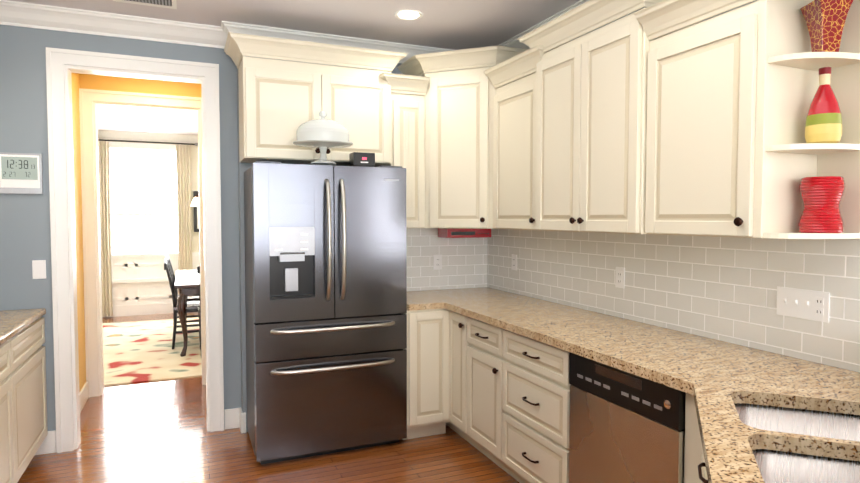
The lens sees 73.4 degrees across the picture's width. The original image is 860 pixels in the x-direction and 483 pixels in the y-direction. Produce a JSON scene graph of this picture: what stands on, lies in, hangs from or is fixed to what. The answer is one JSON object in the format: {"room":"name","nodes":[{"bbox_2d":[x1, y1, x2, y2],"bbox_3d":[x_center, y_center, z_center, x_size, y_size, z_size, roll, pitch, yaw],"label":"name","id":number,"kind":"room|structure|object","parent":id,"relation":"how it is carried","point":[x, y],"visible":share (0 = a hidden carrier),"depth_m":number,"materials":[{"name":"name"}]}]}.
{"room":"kitchen","nodes":[
{"label":"kitchen","id":0,"kind":"room"},
{"bbox_2d":[71,73,200,392],"bbox_3d":[-1.332,-0.067,4.150,3.940,2.740,0.006,-1,3,-23],"label":"wall","id":1,"kind":"structure","parent":0,"point":[111,83],"depth_m":3.75,"materials":[{"name":"orange"}]},
{"bbox_2d":[46,47,223,452],"bbox_3d":[-1.917,0.061,3.840,0.990,2.510,0.186,-1,3,-23],"label":"door frame","id":2,"kind":"structure","parent":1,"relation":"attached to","point":[62,65],"depth_m":3.63,"materials":[{"name":"white wood"}]},
{"bbox_2d":[105,139,199,251],"bbox_3d":[-1.868,-0.109,5.178,6.040,2.740,0.120,-1,3,-23],"label":"wall","id":3,"kind":"structure","parent":0,"point":[195,187],"depth_m":5.01,"materials":[{"name":"beige paint"}]},
{"bbox_2d":[109,142,177,285],"bbox_3d":[-3.397,-0.427,9.092,3.060,2.130,0.059,-1,3,-23],"label":"dining room window","id":4,"kind":"structure","parent":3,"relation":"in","point":[143,208],"depth_m":8.71,"materials":[{"name":"white glass"}]},
{"bbox_2d":[98,139,197,316],"bbox_3d":[-4.293,-0.209,8.678,1.560,2.604,0.112,-1,3,-23],"label":"curtains","id":5,"kind":"object","parent":3,"relation":"hanging from","point":[183,161],"visible":0.35,"depth_m":8.67,"materials":[{"name":"beige fabric"}]},
{"bbox_2d":[102,252,199,316],"bbox_3d":[-3.522,0.633,9.097,5.800,0.930,0.035,-1,3,-23],"label":"drawers","id":6,"kind":"object","parent":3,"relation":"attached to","point":[140,298],"depth_m":8.72,"materials":[{"name":"white wood"}]},
{"bbox_2d":[193,191,198,231],"bbox_3d":[-3.398,-0.470,9.091,0.600,0.635,0.034,-1,3,-23],"label":"framed picture","id":7,"kind":"object","parent":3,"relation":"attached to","point":[196,219],"visible":0.06,"depth_m":8.98,"materials":[{"name":"black"}]},
{"bbox_2d":[0,25,478,431],"bbox_3d":[-1.283,-0.062,4.037,3.940,2.740,0.240,-1,3,-23],"label":"wall","id":8,"kind":"structure","parent":0,"point":[25,234],"depth_m":3.58,"materials":[{"name":"grey"}]},
{"bbox_2d":[0,152,42,193],"bbox_3d":[-2.481,-0.412,3.496,0.225,0.245,0.026,-1,3,-23],"label":"digital clock","id":9,"kind":"object","parent":8,"relation":"attached to","point":[21,173],"visible":1,"depth_m":3.49,"materials":[{"name":"white plastic"}]},
{"bbox_2d":[32,260,45,278],"bbox_3d":[-2.410,0.173,3.559,0.070,0.115,0.013,-1,3,-23],"label":"electrical outlet plate","id":10,"kind":"object","parent":8,"relation":"attached to","point":[38,266],"depth_m":3.56,"materials":[{"name":"white plastic"}]},
{"bbox_2d":[28,8,51,29],"bbox_3d":[-2.644,-1.397,4.130,0.074,0.081,1.236,-1,3,-23],"label":"crown molding","id":11,"kind":"structure","parent":8,"relation":"attached to","point":[33,15],"depth_m":3.48,"materials":[{"name":"white wood"}]},
{"bbox_2d":[48,8,219,47],"bbox_3d":[-1.916,-1.383,3.809,0.960,0.081,0.074,-1,3,-23],"label":"crown molding","id":12,"kind":"structure","parent":8,"relation":"attached to","point":[76,22],"depth_m":3.67,"materials":[{"name":"white wood"}]},
{"bbox_2d":[220,28,227,48],"bbox_3d":[-1.666,-1.414,4.546,0.074,0.081,1.236,-1,3,-23],"label":"crown molding","id":13,"kind":"structure","parent":8,"relation":"attached to","point":[223,35],"depth_m":3.88,"materials":[{"name":"white wood"}]},
{"bbox_2d":[236,34,395,166],"bbox_3d":[-0.769,-0.898,3.898,0.966,0.732,0.350,-1,3,-23],"label":"upper cabinet","id":14,"kind":"object","parent":8,"relation":"attached to","point":[276,97],"depth_m":3.70,"materials":[{"name":"beige wood"}]},
{"bbox_2d":[376,72,419,227],"bbox_3d":[-0.238,-0.615,4.136,0.321,1.037,0.350,-1,3,-23],"label":"upper cabinet","id":15,"kind":"object","parent":8,"relation":"attached to","point":[399,113],"depth_m":3.98,"materials":[{"name":"beige wood"}]},
{"bbox_2d":[406,228,485,290],"bbox_3d":[0.016,0.127,4.464,0.930,0.497,0.007,-1,3,-23],"label":"tile backsplash","id":16,"kind":"structure","parent":8,"relation":"attached to","point":[463,259],"depth_m":4.50,"materials":[{"name":"white tile"}]},
{"bbox_2d":[433,255,441,269],"bbox_3d":[0.061,0.159,4.477,0.070,0.115,0.007,-1,3,-23],"label":"electrical outlet plate","id":17,"kind":"object","parent":16,"relation":"attached to","point":[437,259],"depth_m":4.47,"materials":[{"name":"white plastic"}]},
{"bbox_2d":[400,47,535,228],"bbox_3d":[0.259,-0.694,4.166,0.735,1.192,0.678,-1,3,-23],"label":"upper cabinet","id":18,"kind":"object","parent":8,"relation":"attached to","point":[430,132],"depth_m":3.95,"materials":[{"name":"beige wood"}]},
{"bbox_2d":[438,228,490,237],"bbox_3d":[0.265,-0.069,4.395,0.370,0.074,0.173,-1,3,-23],"label":"radio","id":19,"kind":"object","parent":18,"relation":"attached to","point":[458,233],"visible":0.96,"depth_m":4.31,"materials":[{"name":"red plastic"}]},
{"bbox_2d":[17,312,518,482],"bbox_3d":[0.562,1.346,3.870,14.000,0.060,13.500,-1,3,-23],"label":"floor","id":20,"kind":"structure","parent":0,"point":[151,432],"depth_m":3.58,"materials":[{"name":"brown wood"}]},
{"bbox_2d":[0,334,23,482],"bbox_3d":[-2.246,0.938,2.444,0.645,0.876,0.820,-1,3,-23],"label":"base cabinet","id":21,"kind":"object","parent":20,"relation":"on","point":[11,464],"depth_m":2.85,"materials":[{"name":"beige wood"}]},
{"bbox_2d":[18,317,47,470],"bbox_3d":[-2.523,0.911,3.093,0.645,0.876,0.833,-1,3,-23],"label":"base cabinet","id":22,"kind":"object","parent":20,"relation":"on","point":[33,393],"depth_m":3.28,"materials":[{"name":"beige wood"}]},
{"bbox_2d":[0,308,45,344],"bbox_3d":[-1.913,0.512,1.653,0.653,0.040,3.926,-1,3,-23],"label":"countertop","id":23,"kind":"structure","parent":22,"relation":"on","point":[13,323],"depth_m":3.18,"materials":[{"name":"stone"}]},
{"bbox_2d":[103,317,201,385],"bbox_3d":[-2.430,1.177,7.064,3.600,0.012,3.370,-1,3,-23],"label":"dining rug","id":24,"kind":"object","parent":20,"relation":"on","point":[138,351],"depth_m":6.27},
{"bbox_2d":[164,256,195,348],"bbox_3d":[-2.762,0.688,6.636,0.510,0.996,0.450,-1,3,-23],"label":"dining chair","id":25,"kind":"object","parent":24,"relation":"on","point":[193,304],"depth_m":6.45,"materials":[{"name":"brown wood"}]},
{"bbox_2d":[174,270,198,356],"bbox_3d":[-2.525,0.790,7.067,1.070,0.759,1.880,-1,3,-23],"label":"dining table","id":26,"kind":"object","parent":24,"relation":"on","point":[186,284],"visible":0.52,"depth_m":6.11,"materials":[{"name":"brown wood"}]},
{"bbox_2d":[196,266,200,349],"bbox_3d":[-2.273,0.704,6.241,0.450,0.996,0.510,-1,3,-23],"label":"dining chair","id":27,"kind":"object","parent":24,"relation":"on","point":[198,300],"depth_m":6.02,"materials":[{"name":"brown wood"}]},
{"bbox_2d":[244,161,406,464],"bbox_3d":[-0.688,0.418,3.779,0.938,1.802,0.697,-1,3,-23],"label":"refrigerator","id":28,"kind":"object","parent":20,"relation":"on","point":[326,297],"visible":1,"depth_m":3.52,"materials":[{"name":"grey metal"}]},
{"bbox_2d":[293,111,352,164],"bbox_3d":[-0.652,-0.634,3.526,0.360,0.320,0.360,-1,3,-23],"label":"stand","id":29,"kind":"object","parent":28,"relation":"on","point":[323,134],"visible":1,"depth_m":3.41,"materials":[{"name":"white ceramic"}]},
{"bbox_2d":[349,152,374,166],"bbox_3d":[-0.434,-0.522,3.694,0.140,0.082,0.101,-1,3,-23],"label":"box","id":30,"kind":"object","parent":28,"relation":"on","point":[362,159],"visible":1,"depth_m":3.65,"materials":[{"name":"black plastic"}]},
{"bbox_2d":[403,309,443,439],"bbox_3d":[-0.118,0.870,4.067,0.311,0.876,0.685,-1,3,-23],"label":"base cabinet","id":31,"kind":"object","parent":20,"relation":"on","point":[425,328],"depth_m":3.78,"materials":[{"name":"beige wood"}]},
{"bbox_2d":[407,287,859,460],"bbox_3d":[0.771,0.469,2.704,0.990,0.040,3.842,-1,3,-23],"label":"countertop","id":32,"kind":"structure","parent":31,"relation":"on","point":[717,379],"depth_m":2.25,"materials":[{"name":"stone"}]},
{"bbox_2d":[444,309,467,440],"bbox_3d":[0.462,0.880,3.817,0.687,0.876,0.329,-1,3,-23],"label":"base cabinet","id":33,"kind":"object","parent":20,"relation":"on","point":[455,324],"depth_m":3.75,"materials":[{"name":"beige wood"}]},
{"bbox_2d":[468,317,491,459],"bbox_3d":[0.597,0.891,3.553,0.645,0.876,0.497,-1,3,-23],"label":"base cabinet","id":34,"kind":"object","parent":20,"relation":"on","point":[479,332],"depth_m":3.44,"materials":[{"name":"beige wood"}]},
{"bbox_2d":[492,325,570,482],"bbox_3d":[0.801,0.911,3.075,0.645,0.876,0.665,-1,3,-23],"label":"base cabinet","id":35,"kind":"object","parent":20,"relation":"on","point":[499,397],"depth_m":2.98,"materials":[{"name":"beige wood"}]},
{"bbox_2d":[569,352,685,482],"bbox_3d":[1.049,0.938,2.472,0.645,0.872,0.632,-1,3,-23],"label":"dishwasher","id":36,"kind":"object","parent":20,"relation":"on","point":[625,427],"visible":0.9,"depth_m":2.31,"materials":[{"name":"silver metal"}]},
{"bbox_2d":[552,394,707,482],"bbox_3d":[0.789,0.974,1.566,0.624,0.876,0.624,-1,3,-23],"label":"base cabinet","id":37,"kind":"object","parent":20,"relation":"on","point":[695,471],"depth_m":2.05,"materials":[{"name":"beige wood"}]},
{"bbox_2d":[698,423,766,482],"bbox_3d":[0.586,0.532,1.188,1.140,0.040,1.193,-1,3,-23],"label":"countertop","id":38,"kind":"structure","parent":37,"relation":"on","point":[728,459],"depth_m":1.35,"materials":[{"name":"stone"}]},
{"bbox_2d":[734,403,859,482],"bbox_3d":[1.022,0.641,1.458,0.434,0.198,0.794,1,3,22],"label":"double-bowl sink","id":39,"kind":"object","parent":38,"relation":"in","point":[774,466],"visible":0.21,"depth_m":1.76,"materials":[{"name":"silver metal"}]},
{"bbox_2d":[9,0,579,134],"bbox_3d":[0.562,-1.461,3.753,14.000,0.080,13.500,-1,3,-23],"label":"ceiling","id":40,"kind":"structure","parent":0,"point":[456,24],"depth_m":3.67,"materials":[{"name":"white paint"}]},
{"bbox_2d":[113,0,176,8],"bbox_3d":[-1.650,-1.399,3.335,0.340,0.009,0.200,-1,3,-23],"label":"ceiling vent","id":41,"kind":"object","parent":40,"relation":"in","point":[171,4],"visible":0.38,"depth_m":3.35,"materials":[{"name":"white metal"}]},
{"bbox_2d":[98,130,197,142],"bbox_3d":[-3.508,-1.581,8.973,5.800,0.115,0.106,-1,3,-23],"label":"crown molding","id":42,"kind":"structure","parent":40,"relation":"attached to","point":[102,134],"depth_m":8.66,"materials":[{"name":"white wood"}]},
{"bbox_2d":[191,193,198,206],"bbox_3d":[-2.450,-0.971,6.758,0.673,1.150,0.654,-1,3,-23],"label":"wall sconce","id":43,"kind":"object","parent":40,"relation":"hanging from","point":[195,201],"visible":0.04,"depth_m":6.68,"materials":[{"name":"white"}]},
{"bbox_2d":[394,9,422,19],"bbox_3d":[-0.133,-1.412,3.601,0.179,0.006,0.179,-1,3,-29],"label":"recessed light","id":44,"kind":"object","parent":40,"relation":"in","point":[407,14],"visible":1,"depth_m":3.55,"materials":[{"name":"white"}]},
{"bbox_2d":[493,0,855,371],"bbox_3d":[1.083,-0.035,3.382,0.140,2.740,2.820,-1,3,-23],"label":"wall","id":45,"kind":"structure","parent":0,"point":[703,20],"depth_m":2.96,"materials":[{"name":"grey paint"}]},
{"bbox_2d":[491,52,526,229],"bbox_3d":[0.681,-0.599,3.681,0.340,1.043,0.554,-1,3,-23],"label":"upper cabinet","id":46,"kind":"object","parent":45,"relation":"attached to","point":[508,99],"depth_m":3.67,"materials":[{"name":"beige wood"}]},
{"bbox_2d":[481,0,588,67],"bbox_3d":[1.001,-1.342,3.230,0.126,0.115,2.916,-1,3,-23],"label":"crown molding","id":47,"kind":"structure","parent":45,"relation":"attached to","point":[513,42],"depth_m":3.86,"materials":[{"name":"white wood"}]},
{"bbox_2d":[523,0,666,233],"bbox_3d":[0.940,-0.610,3.033,0.370,1.118,0.972,-1,3,-23],"label":"upper cabinet","id":48,"kind":"object","parent":45,"relation":"attached to","point":[589,100],"depth_m":2.87,"materials":[{"name":"beige wood"}]},
{"bbox_2d":[486,229,859,371],"bbox_3d":[1.015,0.109,3.359,0.007,0.625,2.819,-1,3,-23],"label":"tile backsplash","id":49,"kind":"structure","parent":45,"relation":"attached to","point":[722,288],"depth_m":2.72,"materials":[{"name":"white tile"}]},
{"bbox_2d":[512,254,516,269],"bbox_3d":[0.622,0.154,4.265,0.007,0.115,0.070,-1,3,-23],"label":"electrical outlet plate","id":50,"kind":"object","parent":49,"relation":"attached to","point":[514,257],"depth_m":4.26,"materials":[{"name":"white plastic"}]},
{"bbox_2d":[615,267,624,287],"bbox_3d":[1.063,0.201,3.231,0.007,0.115,0.070,-1,3,-23],"label":"electrical outlet plate","id":51,"kind":"object","parent":49,"relation":"attached to","point":[620,271],"depth_m":3.23,"materials":[{"name":"white plastic"}]},
{"bbox_2d":[776,286,829,322],"bbox_3d":[1.468,0.245,2.272,0.013,0.115,0.210,-1,3,-23],"label":"electrical outlet plate","id":52,"kind":"object","parent":49,"relation":"attached to","point":[805,304],"depth_m":2.27,"materials":[{"name":"white plastic"}]},
{"bbox_2d":[655,0,830,238],"bbox_3d":[1.229,-0.510,2.397,0.340,0.973,0.566,-1,3,-23],"label":"upper cabinet","id":53,"kind":"object","parent":45,"relation":"attached to","point":[669,117],"depth_m":2.18,"materials":[{"name":"beige wood"}]},
{"bbox_2d":[798,176,845,232],"bbox_3d":[1.416,-0.132,2.089,0.141,0.200,0.141,-1,3,-23],"label":"ribbed vase","id":54,"kind":"object","parent":53,"relation":"in","point":[821,197],"visible":1,"depth_m":2.04,"materials":[{"name":"red"}]},
{"bbox_2d":[805,67,841,142],"bbox_3d":[1.416,-0.485,2.075,0.112,0.277,0.112,-1,3,-23],"label":"bottle","id":55,"kind":"object","parent":53,"relation":"in","point":[823,121],"visible":0.88,"depth_m":2.04,"materials":[{"name":"multicoloured"}]},
{"bbox_2d":[800,0,852,51],"bbox_3d":[1.416,-0.756,2.063,0.120,0.190,0.120,0,2,2],"label":"vase","id":56,"kind":"object","parent":53,"relation":"in","point":[825,20],"visible":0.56,"depth_m":2.03,"materials":[{"name":"red"}]},
{"bbox_3d":[3.062,0.030,1.824,10.200,2.740,7.720,-1,3,-23],"label":"wall","id":57,"kind":"structure","parent":0,"visible":0},
{"bbox_2d":[34,430,56,455],"bbox_3d":[-2.666,1.262,3.494,0.689,0.140,0.016,-1,3,-23],"label":"baseboard","id":58,"kind":"structure","parent":57,"relation":"attached to","point":[48,446],"depth_m":3.61,"materials":[{"name":"white wood"}]},
{"bbox_2d":[80,381,88,412],"bbox_3d":[-2.603,1.230,4.257,0.016,0.140,1.040,-1,3,-23],"label":"baseboard","id":59,"kind":"structure","parent":57,"relation":"attached to","point":[84,393],"depth_m":4.53,"materials":[{"name":"white wood"}]}
]}

